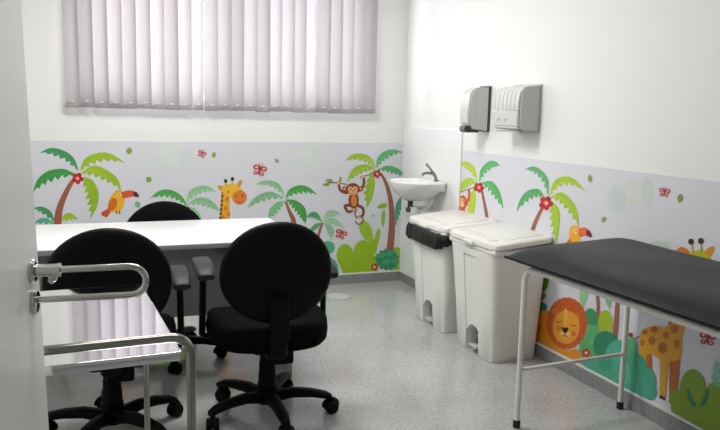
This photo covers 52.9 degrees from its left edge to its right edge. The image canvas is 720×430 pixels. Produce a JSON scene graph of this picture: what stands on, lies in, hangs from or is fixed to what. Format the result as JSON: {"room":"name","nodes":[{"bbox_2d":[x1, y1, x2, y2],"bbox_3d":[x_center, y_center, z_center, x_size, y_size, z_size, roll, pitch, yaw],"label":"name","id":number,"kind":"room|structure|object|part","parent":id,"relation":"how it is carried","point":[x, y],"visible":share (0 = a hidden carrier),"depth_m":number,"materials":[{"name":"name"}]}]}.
{"room":"examination room","nodes":[
{"label":"examination room","id":0,"kind":"room"},
{"bbox_2d":[21,0,408,142],"bbox_3d":[-1.174,-0.779,5.362,3.539,2.750,0.150,-2,9,-21],"label":"wall","id":1,"kind":"structure","parent":0,"point":[49,118],"depth_m":5.30,"materials":[{"name":"paint"}]},
{"bbox_2d":[30,141,402,273],"bbox_3d":[-1.163,-0.017,5.399,3.239,1.054,0.007,-2,9,-21],"label":"wall mural","id":2,"kind":"object","parent":1,"relation":"attached to","point":[341,192],"visible":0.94,"depth_m":5.47,"materials":[{"name":"paper"}]},
{"bbox_2d":[371,263,377,270],"bbox_3d":[0.120,0.428,5.955,0.065,0.062,0.001,-2,9,-21],"label":"flower","id":3,"kind":"object","parent":2,"relation":"on","point":[374,266],"depth_m":5.95,"materials":[{"name":"red paper"}]},
{"bbox_2d":[61,0,377,113],"bbox_3d":[-0.928,-1.327,5.209,2.277,1.155,0.086,-2,9,-21],"label":"vertical blind","id":4,"kind":"object","parent":1,"relation":"attached to","point":[297,56],"visible":1,"depth_m":5.22,"materials":[{"name":"white fabric"}]},
{"bbox_3d":[-0.934,-0.797,5.272,2.154,0.016,0.002,-2,9,-21],"label":"bead chain","id":5,"kind":"part","parent":4,"relation":"part of","materials":[{"name":"white plastic"}]},
{"bbox_2d":[329,271,399,284],"bbox_3d":[-1.175,0.555,5.479,3.239,0.077,0.012,-2,9,-21],"label":"baseboard","id":6,"kind":"structure","parent":1,"relation":"attached to","point":[384,276],"depth_m":5.93,"materials":[{"name":"stone"}]},
{"bbox_2d":[338,270,399,274],"bbox_3d":[-1.180,0.511,5.471,3.228,0.012,0.011,-2,9,-21],"label":"trim","id":7,"kind":"structure","parent":1,"relation":"attached to","point":[388,270],"depth_m":5.94,"materials":[{"name":"white plastic"}]},
{"bbox_2d":[45,280,665,429],"bbox_3d":[0.042,1.133,2.304,3.539,0.100,7.208,-2,9,-21],"label":"floor","id":8,"kind":"structure","parent":0,"point":[386,367],"depth_m":3.71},
{"bbox_2d":[39,228,190,429],"bbox_3d":[-1.049,0.475,3.046,0.658,0.938,0.606,-1,9,-19],"label":"office chair","id":9,"kind":"object","parent":8,"relation":"on","point":[101,245],"visible":0.52,"depth_m":2.83,"materials":[{"name":"black fabric"}]},
{"bbox_2d":[48,420,57,429],"bbox_3d":[-1.324,0.888,3.064,0.087,0.048,0.025,0,8,-6],"label":"caster","id":10,"kind":"object","parent":9,"relation":"attached to","point":[53,425],"depth_m":3.06,"materials":[{"name":"black plastic"}]},
{"bbox_3d":[-1.213,0.848,3.072,0.278,0.067,0.062,0,8,-7],"label":"leg","id":11,"kind":"part","parent":9,"relation":"part of","materials":[{"name":"black plastic"}]},
{"bbox_3d":[-1.086,0.871,2.937,0.062,0.067,0.278,3,8,11],"label":"leg","id":12,"kind":"part","parent":9,"relation":"part of","materials":[{"name":"black plastic"}]},
{"bbox_2d":[94,395,101,405],"bbox_3d":[-1.185,0.850,3.344,0.087,0.048,0.025,-4,10,-33],"label":"caster","id":13,"kind":"object","parent":9,"relation":"attached to","point":[97,402],"depth_m":3.32,"materials":[{"name":"black plastic"}]},
{"bbox_3d":[-1.047,0.521,3.043,0.541,0.120,0.500,-1,9,-19],"label":"seat","id":14,"kind":"part","parent":9,"relation":"part of","materials":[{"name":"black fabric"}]},
{"bbox_3d":[-0.916,0.863,3.014,0.278,0.067,0.062,6,9,29],"label":"leg","id":15,"kind":"part","parent":9,"relation":"part of","materials":[{"name":"black plastic"}]},
{"bbox_3d":[-0.938,0.836,3.198,0.278,0.067,0.062,-6,11,-42],"label":"leg","id":16,"kind":"part","parent":9,"relation":"part of","materials":[{"name":"black plastic"}]},
{"bbox_2d":[167,400,180,412],"bbox_3d":[-0.842,0.865,3.298,0.025,0.048,0.087,6,9,28],"label":"caster","id":17,"kind":"object","parent":9,"relation":"attached to","point":[174,406],"depth_m":3.27,"materials":[{"name":"black plastic"}]},
{"bbox_3d":[-0.844,0.427,3.113,0.175,0.321,0.074,-1,9,-19],"label":"armrest post","id":18,"kind":"part","parent":9,"relation":"part of","materials":[{"name":"black plastic"}]},
{"bbox_2d":[40,284,195,429],"bbox_3d":[-0.831,0.667,2.055,0.594,0.854,0.799,-2,9,-24],"label":"trolley","id":19,"kind":"object","parent":8,"relation":"on","point":[88,335],"visible":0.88,"depth_m":1.89,"materials":[{"name":"silver metal"}]},
{"bbox_2d":[40,284,180,375],"bbox_3d":[-0.830,0.307,2.019,0.563,0.024,0.766,-2,9,-21],"label":"tray","id":20,"kind":"object","parent":19,"relation":"on","point":[88,320],"depth_m":1.96,"materials":[{"name":"silver metal"}]},
{"bbox_3d":[-0.683,0.683,1.721,0.587,0.784,0.023,-2,9,-24],"label":"push frame","id":21,"kind":"part","parent":19,"relation":"part of","materials":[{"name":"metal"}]},
{"bbox_3d":[-0.734,0.600,2.492,0.020,0.724,0.020,-2,9,-24],"label":"leg","id":22,"kind":"part","parent":19,"relation":"part of","materials":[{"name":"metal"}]},
{"bbox_2d":[36,218,291,378],"bbox_3d":[-1.097,0.461,3.794,1.440,0.750,0.752,-2,9,-21],"label":"desk","id":23,"kind":"object","parent":8,"relation":"on","point":[180,241],"visible":0.21,"depth_m":3.59,"materials":[{"name":"white laminate"}]},
{"bbox_3d":[-0.987,0.330,3.491,1.340,0.345,0.018,-2,9,-21],"label":"modesty panel","id":24,"kind":"part","parent":23,"relation":"part of","materials":[{"name":"grey laminate"}]},
{"bbox_3d":[-0.476,0.452,4.030,0.030,0.727,0.660,-2,9,-21],"label":"panel","id":25,"kind":"part","parent":23,"relation":"part of","materials":[{"name":"grey"}]},
{"bbox_2d":[127,201,226,374],"bbox_3d":[-1.066,0.379,4.000,0.659,0.853,0.604,-1,9,-17],"label":"office chair","id":26,"kind":"object","parent":8,"relation":"on","point":[161,210],"visible":0.27,"depth_m":4.14,"materials":[{"name":"black fabric"}]},
{"bbox_3d":[-1.125,0.144,4.179,0.476,0.440,0.100,-1,9,-17],"label":"backrest","id":27,"kind":"part","parent":26,"relation":"part of","materials":[{"name":"black fabric"}]},
{"bbox_2d":[169,361,178,370],"bbox_3d":[-0.973,0.787,3.812,0.025,0.048,0.087,4,9,20],"label":"caster","id":28,"kind":"object","parent":26,"relation":"attached to","point":[173,366],"depth_m":3.78,"materials":[{"name":"black plastic"}]},
{"bbox_3d":[-1.034,0.688,4.208,0.062,0.067,0.278,4,9,15],"label":"leg","id":29,"kind":"part","parent":26,"relation":"part of","materials":[{"name":"black plastic"}]},
{"bbox_3d":[-0.918,0.711,4.064,0.278,0.067,0.062,1,8,-3],"label":"leg","id":30,"kind":"part","parent":26,"relation":"part of","materials":[{"name":"black plastic"}]},
{"bbox_2d":[191,222,338,429],"bbox_3d":[-0.414,0.457,3.272,0.660,0.938,0.592,-1,9,-18],"label":"office chair","id":31,"kind":"object","parent":8,"relation":"on","point":[274,276],"visible":1,"depth_m":3.05,"materials":[{"name":"black fabric"}]},
{"bbox_3d":[-0.628,0.392,3.222,0.175,0.321,0.074,-1,9,-18],"label":"armrest post","id":32,"kind":"part","parent":31,"relation":"part of","materials":[{"name":"black plastic"}]},
{"bbox_2d":[210,415,215,428],"bbox_3d":[-0.641,0.891,3.149,0.025,0.048,0.087,0,8,-10],"label":"caster","id":33,"kind":"object","parent":31,"relation":"attached to","point":[212,417],"depth_m":3.12,"materials":[{"name":"black plastic"}]},
{"bbox_2d":[216,387,230,396],"bbox_3d":[-0.660,0.842,3.482,0.087,0.048,0.025,6,10,32],"label":"caster","id":34,"kind":"object","parent":31,"relation":"attached to","point":[221,391],"depth_m":3.46,"materials":[{"name":"black plastic"}]},
{"bbox_3d":[-0.548,0.840,3.236,0.278,0.067,0.062,-6,11,-40],"label":"leg","id":35,"kind":"part","parent":31,"relation":"part of","materials":[{"name":"black plastic"}]},
{"bbox_3d":[-0.563,0.813,3.420,0.278,0.067,0.062,6,10,31],"label":"leg","id":36,"kind":"part","parent":31,"relation":"part of","materials":[{"name":"black plastic"}]},
{"bbox_3d":[-0.420,0.500,3.291,0.541,0.120,0.500,-1,9,-18],"label":"seat","id":37,"kind":"part","parent":31,"relation":"part of","materials":[{"name":"black fabric"}]},
{"bbox_3d":[-0.366,0.850,3.194,0.062,0.067,0.278,-2,9,-23],"label":"leg","id":38,"kind":"part","parent":31,"relation":"part of","materials":[{"name":"black plastic"}]},
{"bbox_3d":[-0.391,0.806,3.492,0.062,0.067,0.278,3,8,13],"label":"leg","id":39,"kind":"part","parent":31,"relation":"part of","materials":[{"name":"black plastic"}]},
{"bbox_3d":[-0.269,0.829,3.352,0.278,0.067,0.062,1,8,-5],"label":"leg","id":40,"kind":"part","parent":31,"relation":"part of","materials":[{"name":"black plastic"}]},
{"bbox_3d":[-0.241,0.403,3.380,0.175,0.321,0.074,-1,9,-18],"label":"armrest post","id":41,"kind":"part","parent":31,"relation":"part of","materials":[{"name":"black plastic"}]},
{"bbox_2d":[322,396,338,407],"bbox_3d":[-0.135,0.870,3.373,0.087,0.048,0.025,-2,9,-24],"label":"caster","id":42,"kind":"object","parent":31,"relation":"attached to","point":[330,401],"depth_m":3.35,"materials":[{"name":"black plastic"}]},
{"bbox_2d":[326,293,350,299],"bbox_3d":[-0.165,0.615,5.472,0.200,0.006,0.200,-2,9,-21],"label":"floor drain","id":43,"kind":"object","parent":8,"relation":"on","point":[333,296],"visible":0.97,"depth_m":5.46,"materials":[{"name":"white metal"}]},
{"bbox_2d":[406,210,495,332],"bbox_3d":[0.589,0.363,4.801,0.432,0.732,0.597,-2,9,-21],"label":"pedal bin","id":44,"kind":"object","parent":8,"relation":"on","point":[429,233],"visible":0.69,"depth_m":4.64,"materials":[{"name":"white plastic"}]},
{"bbox_3d":[0.600,0.037,4.757,0.394,0.070,0.570,-2,9,-21],"label":"bin lid","id":45,"kind":"part","parent":44,"relation":"part of","materials":[{"name":"plastic"}]},
{"bbox_3d":[0.598,0.019,4.753,0.324,0.036,0.420,-2,9,-21],"label":"raised panel","id":46,"kind":"part","parent":44,"relation":"part of","materials":[{"name":"plastic"}]},
{"bbox_2d":[449,222,551,362],"bbox_3d":[0.803,0.445,4.270,0.420,0.732,0.570,-2,9,-21],"label":"pedal bin","id":47,"kind":"object","parent":8,"relation":"on","point":[488,284],"visible":0.93,"depth_m":4.09,"materials":[{"name":"white plastic"}]},
{"bbox_3d":[0.810,0.119,4.222,0.394,0.070,0.570,-2,9,-21],"label":"bin lid","id":48,"kind":"part","parent":47,"relation":"part of","materials":[{"name":"plastic"}]},
{"bbox_3d":[0.808,0.101,4.219,0.324,0.036,0.420,-2,9,-21],"label":"raised panel","id":49,"kind":"part","parent":47,"relation":"part of","materials":[{"name":"plastic"}]},
{"bbox_2d":[504,238,719,428],"bbox_3d":[1.331,0.656,2.513,0.665,0.842,1.980,-2,9,-23],"label":"examination table","id":50,"kind":"object","parent":8,"relation":"on","point":[677,287],"visible":1,"depth_m":2.80,"materials":[{"name":"black leather"}]},
{"bbox_3d":[0.743,0.583,3.144,0.025,0.718,0.173,-2,9,-23],"label":"leg","id":51,"kind":"part","parent":50,"relation":"part of","materials":[{"name":"white paint"}]},
{"bbox_3d":[1.265,0.558,3.449,0.025,0.705,0.025,-2,9,-23],"label":"leg","id":52,"kind":"part","parent":50,"relation":"part of","materials":[{"name":"white paint"}]},
{"bbox_3d":[1.108,0.368,2.277,0.025,0.025,1.690,-2,9,-23],"label":"rail","id":53,"kind":"part","parent":50,"relation":"part of","materials":[{"name":"white paint"}]},
{"bbox_2d":[405,0,719,180],"bbox_3d":[1.659,-0.328,2.698,0.150,2.750,6.908,-2,9,-21],"label":"wall","id":54,"kind":"structure","parent":0,"point":[632,85],"depth_m":3.75,"materials":[{"name":"paint"}]},
{"bbox_2d":[388,177,445,214],"bbox_3d":[0.391,-0.133,5.343,0.338,0.258,0.476,-2,9,-21],"label":"washbasin","id":55,"kind":"object","parent":54,"relation":"attached to","point":[410,190],"visible":0.99,"depth_m":5.23,"materials":[{"name":"white ceramic"}]},
{"bbox_3d":[0.392,-0.181,5.336,0.337,0.145,0.476,-2,9,-21],"label":"basin bowl","id":56,"kind":"part","parent":55,"relation":"part of","materials":[{"name":"white ceramic"}]},
{"bbox_2d":[421,163,438,181],"bbox_3d":[0.507,-0.304,5.215,0.144,0.137,0.040,-2,9,-21],"label":"faucet","id":57,"kind":"object","parent":55,"relation":"on","point":[432,172],"visible":1,"depth_m":5.21,"materials":[{"name":"silver metal"}]},
{"bbox_3d":[0.489,-0.296,5.209,0.104,0.032,0.020,-2,9,-21],"label":"spout","id":58,"kind":"part","parent":57,"relation":"part of","materials":[{"name":"silver metal"}]},
{"bbox_2d":[399,127,462,277],"bbox_3d":[0.518,-0.062,5.511,0.012,1.185,0.976,-2,9,-21],"label":"wall panel","id":59,"kind":"object","parent":54,"relation":"attached to","point":[441,149],"depth_m":5.44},
{"bbox_2d":[459,86,491,132],"bbox_3d":[0.736,-0.681,4.665,0.167,0.297,0.132,-2,9,-21],"label":"soap dispenser","id":60,"kind":"object","parent":54,"relation":"attached to","point":[475,110],"visible":1,"depth_m":4.62,"materials":[{"name":"grey plastic"}]},
{"bbox_3d":[0.806,-0.686,4.688,0.018,0.290,0.126,-2,9,-21],"label":"plate","id":61,"kind":"part","parent":60,"relation":"part of","materials":[{"name":"grey plastic"}]},
{"bbox_2d":[493,84,542,132],"bbox_3d":[0.911,-0.623,4.229,0.150,0.278,0.288,-2,9,-21],"label":"paper towel dispenser","id":62,"kind":"object","parent":54,"relation":"attached to","point":[524,101],"visible":1,"depth_m":4.12,"materials":[{"name":"white plastic"}]},
{"bbox_3d":[0.977,-0.627,4.253,0.010,0.274,0.288,-2,9,-21],"label":"plate","id":63,"kind":"part","parent":62,"relation":"part of","materials":[{"name":"white plastic"}]},
{"bbox_2d":[399,270,704,429],"bbox_3d":[1.555,0.998,2.856,0.012,0.077,6.896,-2,9,-21],"label":"baseboard","id":64,"kind":"structure","parent":54,"relation":"attached to","point":[652,413],"depth_m":3.64,"materials":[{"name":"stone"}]},
{"bbox_2d":[460,150,719,429],"bbox_3d":[1.476,0.389,3.020,0.006,1.054,4.430,-2,9,-21],"label":"wall mural","id":65,"kind":"object","parent":54,"relation":"attached to","point":[675,367],"visible":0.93,"depth_m":3.58,"materials":[{"name":"paper"}]},
{"bbox_2d":[539,278,548,311],"bbox_3d":[1.040,0.438,4.174,0.001,0.295,0.154,-2,9,-21],"label":"leafy plant","id":66,"kind":"object","parent":65,"relation":"on","point":[544,305],"depth_m":4.13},
{"bbox_2d":[582,348,590,356],"bbox_3d":[1.188,0.723,3.804,0.001,0.052,0.070,-2,9,-21],"label":"flower","id":67,"kind":"object","parent":65,"relation":"on","point":[586,352],"depth_m":3.80,"materials":[{"name":"red paper"}]},
{"bbox_3d":[-1.262,-0.235,1.595,0.680,2.750,6.908,-2,9,-21],"label":"wall","id":68,"kind":"structure","parent":0,"visible":0},
{"bbox_2d":[0,0,148,429],"bbox_3d":[-0.461,0.193,0.988,0.248,2.090,0.893,-1,9,-10],"label":"door","id":69,"kind":"structure","parent":68,"relation":"in","point":[23,394],"depth_m":1.29,"materials":[{"name":"laminate"}]},
{"bbox_3d":[-0.510,0.128,1.375,0.212,0.070,0.012,-1,9,-10],"label":"handle","id":70,"kind":"part","parent":69,"relation":"part of","materials":[{"name":"silver metal"}]}
]}

